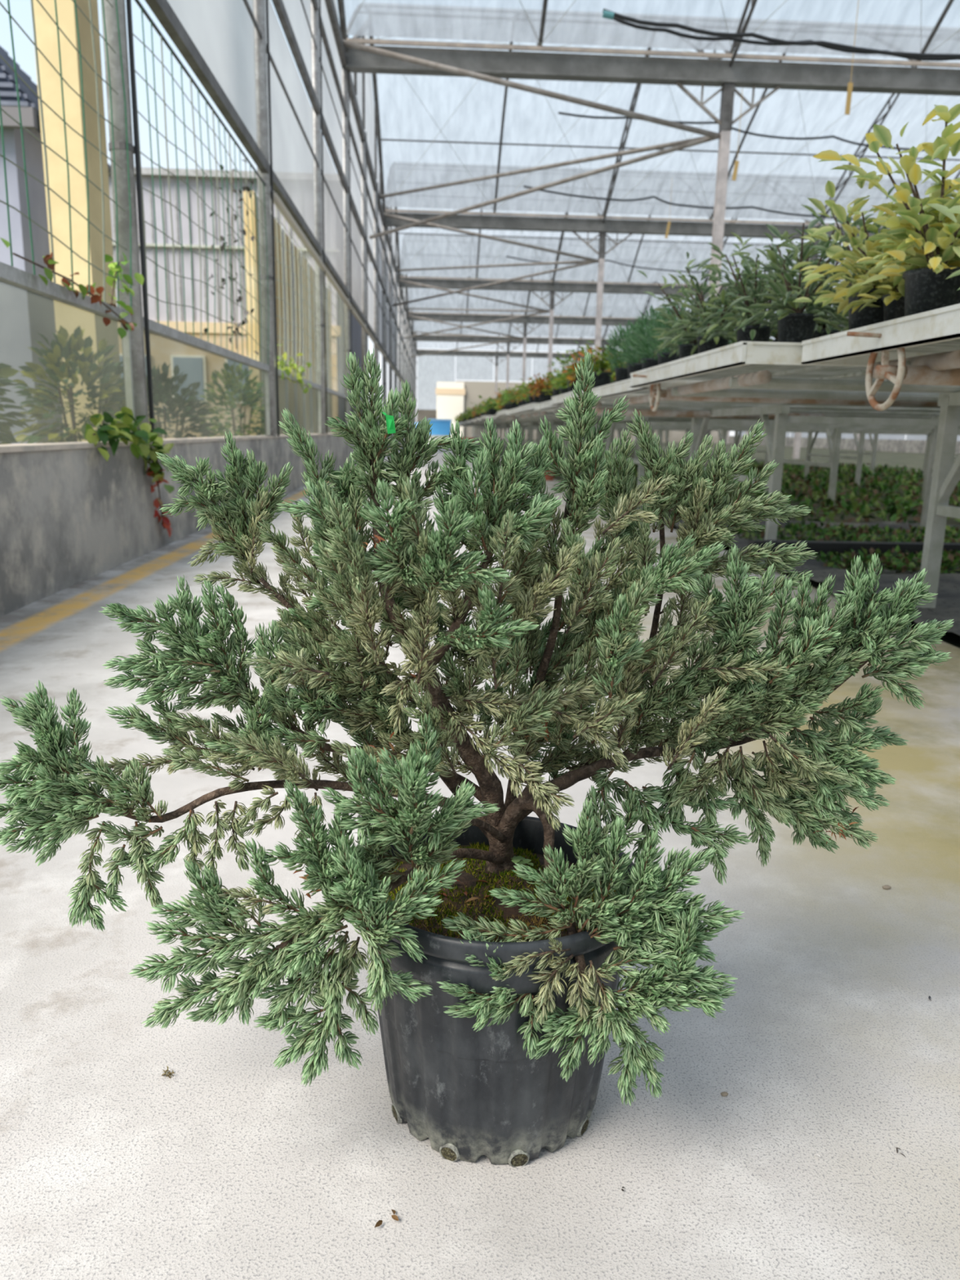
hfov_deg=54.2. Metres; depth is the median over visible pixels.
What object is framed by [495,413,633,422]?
bench
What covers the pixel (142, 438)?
vine
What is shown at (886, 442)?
wall
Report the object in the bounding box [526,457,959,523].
plants
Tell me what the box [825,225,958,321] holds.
potted shrub
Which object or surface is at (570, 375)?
potted shrub
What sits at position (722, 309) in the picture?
conifer
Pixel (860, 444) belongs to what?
frame
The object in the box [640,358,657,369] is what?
pot
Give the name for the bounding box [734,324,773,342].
pot
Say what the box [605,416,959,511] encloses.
frame
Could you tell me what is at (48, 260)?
vine
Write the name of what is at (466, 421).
bench
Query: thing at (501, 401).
potted shrub
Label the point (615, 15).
hose
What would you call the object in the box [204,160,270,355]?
vine
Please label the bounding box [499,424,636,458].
frame
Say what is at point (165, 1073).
clump
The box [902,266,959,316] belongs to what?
pot
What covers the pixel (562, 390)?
pot
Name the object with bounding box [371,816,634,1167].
nursery pot
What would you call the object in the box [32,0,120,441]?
pillar
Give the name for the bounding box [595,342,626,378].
potted shrub
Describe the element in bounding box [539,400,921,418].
bench
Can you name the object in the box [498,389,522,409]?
potted shrub
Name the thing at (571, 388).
pot
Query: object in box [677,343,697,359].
pot
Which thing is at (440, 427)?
crate
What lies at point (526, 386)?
potted shrub
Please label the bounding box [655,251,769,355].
potted shrub
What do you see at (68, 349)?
shrub
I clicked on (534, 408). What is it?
bench
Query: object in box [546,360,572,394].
potted shrub
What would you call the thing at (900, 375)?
handwheel
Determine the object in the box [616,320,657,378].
conifer
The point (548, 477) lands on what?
plant pot
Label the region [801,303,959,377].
bench
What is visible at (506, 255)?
hose
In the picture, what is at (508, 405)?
pot
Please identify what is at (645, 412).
handwheel
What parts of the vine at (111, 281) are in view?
stem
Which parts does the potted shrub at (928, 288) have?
stem, stem, stem, stem, stem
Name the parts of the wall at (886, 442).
film panel, film panel, film panel, film panel, film panel, film panel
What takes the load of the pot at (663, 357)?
on the conifer at (663, 357)
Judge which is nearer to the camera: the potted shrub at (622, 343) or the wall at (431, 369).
the potted shrub at (622, 343)
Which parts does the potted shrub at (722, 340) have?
stem, stem, stem, stem, stem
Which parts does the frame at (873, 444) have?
leg, leg, leg, leg, leg, long rail, rail, long rail, leg, leg, rail, leg, leg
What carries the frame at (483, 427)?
on the ground
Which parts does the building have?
pane, pane, pane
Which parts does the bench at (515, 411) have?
edge rail, rail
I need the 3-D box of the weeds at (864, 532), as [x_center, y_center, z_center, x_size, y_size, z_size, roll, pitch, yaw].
[4.671,-0.613,5.910,6.198,0.204,1.351,1,13,-3]
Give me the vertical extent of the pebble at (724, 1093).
0.002 m
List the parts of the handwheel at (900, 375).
crank handle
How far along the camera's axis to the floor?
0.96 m
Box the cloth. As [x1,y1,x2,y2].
[655,517,959,635]
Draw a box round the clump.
[161,1065,174,1078]
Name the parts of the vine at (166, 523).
stem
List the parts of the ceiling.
film panel, film panel, film panel, film panel, film panel, film panel, film panel, film panel, film panel, film panel, film panel, film panel, film panel, film panel, film panel, film panel, film panel, film panel, film panel, film panel, film panel, film panel, film panel, film panel, film panel, film panel, film panel, film panel, film panel, film panel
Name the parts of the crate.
lid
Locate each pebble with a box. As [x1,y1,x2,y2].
[720,1091,728,1096]
[882,884,891,888]
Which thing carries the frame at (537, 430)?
on the ground
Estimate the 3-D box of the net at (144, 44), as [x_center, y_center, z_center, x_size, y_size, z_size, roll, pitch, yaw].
[-1.749,-2.744,6.338,0.023,1.481,3.680,1,13,-3]
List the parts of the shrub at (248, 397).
stem, stem, stem, stem, stem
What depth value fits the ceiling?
23.51 m
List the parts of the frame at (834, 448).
leg, rail, rail, leg, leg, long rail, long rail, rail, leg, leg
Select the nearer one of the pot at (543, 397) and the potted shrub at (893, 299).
the potted shrub at (893, 299)
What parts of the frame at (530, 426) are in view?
leg, rail, leg, long rail, long rail, leg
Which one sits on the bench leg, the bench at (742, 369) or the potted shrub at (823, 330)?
the bench at (742, 369)
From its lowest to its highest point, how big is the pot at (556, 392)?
0.120 m
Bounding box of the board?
[747,539,959,556]
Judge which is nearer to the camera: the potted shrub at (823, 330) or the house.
the potted shrub at (823, 330)
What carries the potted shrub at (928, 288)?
on the bench at (931, 339)
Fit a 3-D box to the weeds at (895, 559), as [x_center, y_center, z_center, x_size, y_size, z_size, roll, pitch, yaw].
[4.244,-0.365,4.784,5.147,0.202,0.700,1,13,-3]
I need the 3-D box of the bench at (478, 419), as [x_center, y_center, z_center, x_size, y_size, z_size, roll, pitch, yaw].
[4.188,-5.041,21.894,8.544,0.117,1.682,1,13,-3]
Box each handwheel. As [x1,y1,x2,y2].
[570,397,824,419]
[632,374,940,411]
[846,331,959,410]
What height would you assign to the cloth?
0.046 m
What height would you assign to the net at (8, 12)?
1.481 m
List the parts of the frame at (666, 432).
leg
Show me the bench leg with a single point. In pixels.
(945, 473)
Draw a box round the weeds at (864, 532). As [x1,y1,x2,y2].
[724,519,959,542]
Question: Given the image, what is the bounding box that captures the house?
[0,45,111,444]
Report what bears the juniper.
on the floor
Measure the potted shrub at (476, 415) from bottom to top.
0.367 m
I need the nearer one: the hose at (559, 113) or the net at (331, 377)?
the net at (331, 377)
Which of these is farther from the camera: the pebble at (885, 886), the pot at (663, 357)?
the pot at (663, 357)
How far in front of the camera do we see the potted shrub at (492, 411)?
17.83 m
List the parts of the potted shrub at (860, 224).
stem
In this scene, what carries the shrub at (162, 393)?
on the yard
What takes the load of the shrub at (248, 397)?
on the yard
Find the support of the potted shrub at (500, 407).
on the bench at (496, 416)
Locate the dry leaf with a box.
[374,1208,399,1226]
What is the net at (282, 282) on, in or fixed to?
attached to the wall at (70, 515)
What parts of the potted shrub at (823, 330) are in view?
stem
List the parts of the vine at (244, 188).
stem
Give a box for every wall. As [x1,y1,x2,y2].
[0,0,417,616]
[243,190,333,435]
[417,355,722,443]
[727,431,959,453]
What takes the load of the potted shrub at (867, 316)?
on the bench at (931, 339)
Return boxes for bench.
[465,420,538,426]
[469,419,509,425]
[471,418,538,425]
[475,417,564,425]
[480,415,564,423]
[480,419,577,424]
[493,414,600,423]
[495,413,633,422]
[497,409,676,422]
[509,407,691,422]
[518,402,774,420]
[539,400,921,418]
[551,390,939,418]
[591,378,940,413]
[630,341,959,401]
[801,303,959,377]
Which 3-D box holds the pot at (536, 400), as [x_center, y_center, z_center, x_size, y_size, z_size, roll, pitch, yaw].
[0.657,-2.615,10.187,0.168,0.120,0.168,1,13,-3]
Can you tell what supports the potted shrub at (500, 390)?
on the bench at (496, 416)
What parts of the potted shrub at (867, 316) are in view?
stem, stem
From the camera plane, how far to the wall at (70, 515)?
7.21 m
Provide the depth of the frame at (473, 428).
45.81 m
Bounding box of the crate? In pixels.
[427,418,452,441]
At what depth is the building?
23.30 m
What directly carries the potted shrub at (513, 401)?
on the bench at (515, 411)
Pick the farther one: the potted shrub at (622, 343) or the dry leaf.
the potted shrub at (622, 343)
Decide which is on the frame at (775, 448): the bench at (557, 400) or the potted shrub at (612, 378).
the bench at (557, 400)
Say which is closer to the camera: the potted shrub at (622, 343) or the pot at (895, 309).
the pot at (895, 309)
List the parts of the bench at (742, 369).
edge rail, rail, rail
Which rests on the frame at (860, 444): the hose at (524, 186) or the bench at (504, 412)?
the bench at (504, 412)
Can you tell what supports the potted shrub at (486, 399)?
on the bench at (482, 417)
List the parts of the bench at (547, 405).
edge rail, rail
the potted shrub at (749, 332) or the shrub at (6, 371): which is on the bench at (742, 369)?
the potted shrub at (749, 332)
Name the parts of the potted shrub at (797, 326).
stem, stem, stem, stem, stem, stem, stem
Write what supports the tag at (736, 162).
hanging from the ceiling
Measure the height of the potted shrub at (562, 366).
0.354 m
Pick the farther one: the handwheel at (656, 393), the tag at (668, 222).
the tag at (668, 222)
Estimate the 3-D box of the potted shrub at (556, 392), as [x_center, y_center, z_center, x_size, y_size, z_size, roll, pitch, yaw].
[0.798,-2.457,9.039,0.412,0.318,0.362,1,13,-3]
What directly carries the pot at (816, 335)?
on the potted shrub at (823, 330)
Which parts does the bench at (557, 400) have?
edge rail, rail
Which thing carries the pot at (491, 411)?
on the potted shrub at (492, 411)
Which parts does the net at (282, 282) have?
vertical cord, vertical cord, vertical cord, vertical cord, vertical cord, cross cord, cross cord, cross cord, cross cord, cross cord, cross cord, cross cord, vertical cord, cross cord, vertical cord, vertical cord, vertical cord, vertical cord, vertical cord, vertical cord, vertical cord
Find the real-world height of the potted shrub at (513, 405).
0.344 m
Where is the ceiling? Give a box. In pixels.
[342,0,959,469]
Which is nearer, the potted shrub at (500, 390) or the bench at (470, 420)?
the potted shrub at (500, 390)
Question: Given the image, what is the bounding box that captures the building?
[108,167,371,439]
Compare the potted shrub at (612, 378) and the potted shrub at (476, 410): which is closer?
the potted shrub at (612, 378)
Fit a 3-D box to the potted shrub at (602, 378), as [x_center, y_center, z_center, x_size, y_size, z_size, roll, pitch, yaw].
[0.833,-1.871,6.388,0.413,0.335,0.429,11,16,38]
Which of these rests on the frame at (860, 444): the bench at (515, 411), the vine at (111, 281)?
the bench at (515, 411)
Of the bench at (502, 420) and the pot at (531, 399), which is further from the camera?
the bench at (502, 420)
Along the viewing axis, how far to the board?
5.02 m
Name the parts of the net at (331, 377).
vertical cord, vertical cord, vertical cord, vertical cord, vertical cord, vertical cord, vertical cord, vertical cord, vertical cord, vertical cord, vertical cord, vertical cord, vertical cord, vertical cord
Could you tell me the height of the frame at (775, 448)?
0.842 m
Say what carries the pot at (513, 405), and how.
on the potted shrub at (513, 405)
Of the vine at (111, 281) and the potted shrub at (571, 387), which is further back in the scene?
the potted shrub at (571, 387)
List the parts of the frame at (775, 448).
leg, rail, rail, leg, long rail, long rail, leg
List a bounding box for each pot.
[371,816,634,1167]
[488,408,496,415]
[506,402,510,409]
[509,400,518,408]
[521,400,525,405]
[528,395,533,404]
[533,393,539,403]
[538,391,553,403]
[542,470,555,480]
[552,389,559,396]
[559,386,568,394]
[567,379,577,392]
[589,371,612,388]
[614,367,627,382]
[626,363,641,378]
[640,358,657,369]
[657,352,679,364]
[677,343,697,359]
[696,335,729,353]
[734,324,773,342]
[776,312,818,342]
[813,328,841,338]
[847,288,883,329]
[881,293,904,321]
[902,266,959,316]
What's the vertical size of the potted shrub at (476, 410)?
0.356 m
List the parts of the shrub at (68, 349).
stem, stem, stem, stem, stem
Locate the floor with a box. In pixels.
[0,442,959,1279]
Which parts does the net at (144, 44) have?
vertical cord, vertical cord, vertical cord, vertical cord, vertical cord, vertical cord, vertical cord, cross cord, cross cord, cross cord, vertical cord, cross cord, cross cord, cross cord, cross cord, cross cord, vertical cord, vertical cord, vertical cord, vertical cord, vertical cord, vertical cord, vertical cord, vertical cord, vertical cord, vertical cord, vertical cord, vertical cord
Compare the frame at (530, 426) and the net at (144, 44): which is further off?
the frame at (530, 426)
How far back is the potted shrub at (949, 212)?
1.93 m
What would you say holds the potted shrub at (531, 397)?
on the bench at (534, 408)
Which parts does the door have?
door rail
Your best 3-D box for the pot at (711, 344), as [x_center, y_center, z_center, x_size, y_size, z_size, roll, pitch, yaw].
[0.925,-1.155,3.735,0.130,0.100,0.130,1,13,-3]
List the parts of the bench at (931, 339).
rail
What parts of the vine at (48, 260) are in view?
stem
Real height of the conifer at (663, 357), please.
0.363 m
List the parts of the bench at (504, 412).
edge rail, rail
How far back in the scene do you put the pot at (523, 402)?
11.77 m
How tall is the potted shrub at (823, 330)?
0.466 m
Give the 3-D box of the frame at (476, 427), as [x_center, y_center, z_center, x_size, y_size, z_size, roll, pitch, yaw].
[1.583,-9.098,41.992,3.550,0.842,1.770,1,13,-3]
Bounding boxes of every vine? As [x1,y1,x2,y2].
[0,237,137,331]
[80,406,174,493]
[91,252,144,338]
[146,457,173,537]
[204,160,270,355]
[277,344,311,393]
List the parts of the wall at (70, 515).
post, rail, rail, film panel, post, rail, film panel, film panel, post, rail, film panel, film panel, rail, post, film panel, film panel, rail, post, rail, film panel, rail, film panel, post, film panel, film panel, post, film panel, film panel, post, film panel, film panel, post, film panel, film panel, post, film panel, film panel, post, film panel, film panel, post, post, post, post, post, post, post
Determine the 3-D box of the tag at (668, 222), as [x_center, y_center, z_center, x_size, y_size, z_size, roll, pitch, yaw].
[4.162,-9.505,20.637,0.110,1.252,0.012,1,13,-3]
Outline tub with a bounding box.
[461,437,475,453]
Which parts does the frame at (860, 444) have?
leg, leg, leg, long rail, long rail, leg, rail, leg, leg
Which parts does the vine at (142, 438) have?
stem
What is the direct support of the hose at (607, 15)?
hanging from the ceiling
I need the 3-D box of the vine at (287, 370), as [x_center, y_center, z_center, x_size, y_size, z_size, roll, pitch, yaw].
[-1.929,-2.732,9.485,0.357,0.408,1.839,1,13,-3]
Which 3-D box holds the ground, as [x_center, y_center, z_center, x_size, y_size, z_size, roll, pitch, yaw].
[13.800,-8.559,42.857,28.320,0.110,94.000,1,13,-3]
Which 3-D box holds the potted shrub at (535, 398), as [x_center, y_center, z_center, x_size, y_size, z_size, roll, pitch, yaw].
[0.639,-2.720,10.168,0.453,0.334,0.398,1,13,-3]
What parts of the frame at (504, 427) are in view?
leg, leg, leg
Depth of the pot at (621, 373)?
5.72 m
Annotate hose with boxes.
[506,255,723,272]
[523,185,866,220]
[558,111,950,151]
[602,8,959,57]
[602,10,959,61]
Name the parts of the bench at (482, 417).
rail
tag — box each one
[664,177,672,238]
[731,88,742,181]
[844,0,858,115]
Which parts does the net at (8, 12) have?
vertical cord, vertical cord, vertical cord, cross cord, cross cord, cross cord, cross cord, vertical cord, cross cord, cross cord, vertical cord, cross cord, vertical cord, vertical cord, vertical cord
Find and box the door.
[435,382,465,437]
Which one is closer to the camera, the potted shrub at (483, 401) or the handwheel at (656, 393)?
the handwheel at (656, 393)
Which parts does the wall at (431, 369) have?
film panel, film panel, film panel, film panel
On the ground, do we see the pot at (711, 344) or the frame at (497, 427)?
the frame at (497, 427)
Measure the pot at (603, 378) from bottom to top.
0.120 m
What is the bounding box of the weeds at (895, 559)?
[812,545,959,573]
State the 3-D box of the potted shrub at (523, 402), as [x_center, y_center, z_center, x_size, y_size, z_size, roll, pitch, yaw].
[0.614,-3.092,11.800,0.431,0.345,0.374,-6,14,-29]
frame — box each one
[471,426,537,442]
[475,426,557,444]
[478,426,564,448]
[481,426,558,446]
[486,428,543,448]
[493,425,614,453]
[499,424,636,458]
[508,423,669,453]
[520,422,711,464]
[537,421,959,480]
[562,418,959,489]
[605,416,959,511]
[688,404,959,540]
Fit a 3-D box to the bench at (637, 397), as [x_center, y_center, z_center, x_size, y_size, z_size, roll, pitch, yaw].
[5.002,-1.361,5.522,8.484,0.117,1.682,1,13,-3]
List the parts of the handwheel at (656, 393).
crank handle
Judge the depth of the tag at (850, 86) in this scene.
11.06 m
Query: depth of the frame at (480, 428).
37.91 m
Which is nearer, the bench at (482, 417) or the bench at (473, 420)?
the bench at (482, 417)
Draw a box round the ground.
[474,438,959,648]
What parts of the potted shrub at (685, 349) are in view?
stem, stem, stem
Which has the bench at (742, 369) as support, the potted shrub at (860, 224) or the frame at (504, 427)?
the potted shrub at (860, 224)
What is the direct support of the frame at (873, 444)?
on the ground
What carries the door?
in the wall at (431, 369)
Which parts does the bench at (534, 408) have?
edge rail, rail, rail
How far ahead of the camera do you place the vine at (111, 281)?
4.28 m
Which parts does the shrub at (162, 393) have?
stem, stem, stem, stem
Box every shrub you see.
[0,363,31,444]
[13,325,125,444]
[115,362,218,439]
[198,361,277,437]
[470,401,481,416]
[471,404,479,417]
[475,404,485,415]
[478,395,497,415]
[480,400,497,415]
[481,399,498,415]
[495,390,505,409]
[495,390,510,408]
[496,393,503,408]
[497,387,519,409]
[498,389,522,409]
[501,383,522,408]
[506,385,527,406]
[511,384,532,405]
[515,377,547,404]
[518,378,545,404]
[519,373,553,403]
[527,369,558,403]
[542,368,567,396]
[545,357,575,388]
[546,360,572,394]
[553,346,595,392]
[561,346,608,387]
[567,340,631,388]
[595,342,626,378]
[604,361,631,383]
[636,263,748,359]
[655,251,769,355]
[697,231,822,342]
[728,199,871,342]
[730,262,818,344]
[756,213,882,338]
[791,139,959,329]
[801,186,894,331]
[813,103,959,316]
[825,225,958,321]
[926,203,959,290]
[942,178,959,259]
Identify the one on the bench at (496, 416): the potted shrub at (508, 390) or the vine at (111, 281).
the potted shrub at (508, 390)
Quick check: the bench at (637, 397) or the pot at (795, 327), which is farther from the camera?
the bench at (637, 397)
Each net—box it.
[0,0,131,306]
[133,6,270,364]
[271,206,321,384]
[323,277,348,395]
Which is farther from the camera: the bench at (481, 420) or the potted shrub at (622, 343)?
the bench at (481, 420)
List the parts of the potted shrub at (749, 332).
stem, stem, stem, stem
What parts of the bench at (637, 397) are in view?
edge rail, rail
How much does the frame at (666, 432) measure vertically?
0.842 m
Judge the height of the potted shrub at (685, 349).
0.407 m
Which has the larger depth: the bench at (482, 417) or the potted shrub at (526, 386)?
the bench at (482, 417)
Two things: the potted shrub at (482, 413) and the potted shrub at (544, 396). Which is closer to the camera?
the potted shrub at (544, 396)
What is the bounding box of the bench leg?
[914,391,959,624]
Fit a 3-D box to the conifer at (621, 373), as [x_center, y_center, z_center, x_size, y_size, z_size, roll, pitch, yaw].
[0.902,-1.759,5.739,0.303,0.402,0.289,1,13,-3]
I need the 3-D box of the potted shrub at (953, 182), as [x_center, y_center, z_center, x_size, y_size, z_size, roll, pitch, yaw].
[1.334,-1.008,2.353,0.429,0.432,0.429,11,16,36]
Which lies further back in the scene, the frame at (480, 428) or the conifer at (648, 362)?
the frame at (480, 428)
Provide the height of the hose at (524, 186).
0.496 m
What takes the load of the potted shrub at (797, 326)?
on the bench at (742, 369)
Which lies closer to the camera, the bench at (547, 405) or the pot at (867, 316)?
the pot at (867, 316)
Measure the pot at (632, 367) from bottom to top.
0.110 m
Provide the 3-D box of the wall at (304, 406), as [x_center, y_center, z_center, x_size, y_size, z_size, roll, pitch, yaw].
[-3.538,-5.573,18.638,0.190,3.900,10.100,1,13,-3]
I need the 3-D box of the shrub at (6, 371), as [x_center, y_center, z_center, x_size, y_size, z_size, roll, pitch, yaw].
[-2.269,-0.821,3.814,0.764,1.275,1.106,-1,13,-11]
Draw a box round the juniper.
[0,347,953,1167]
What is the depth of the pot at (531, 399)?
10.64 m
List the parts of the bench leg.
rail, rail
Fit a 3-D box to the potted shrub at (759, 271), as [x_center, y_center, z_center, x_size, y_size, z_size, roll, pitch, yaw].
[1.229,-1.319,3.798,0.441,0.404,0.462,1,13,-3]
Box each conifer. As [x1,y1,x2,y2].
[603,320,648,382]
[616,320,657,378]
[626,304,681,369]
[647,302,688,364]
[715,296,743,343]
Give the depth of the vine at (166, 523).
4.92 m

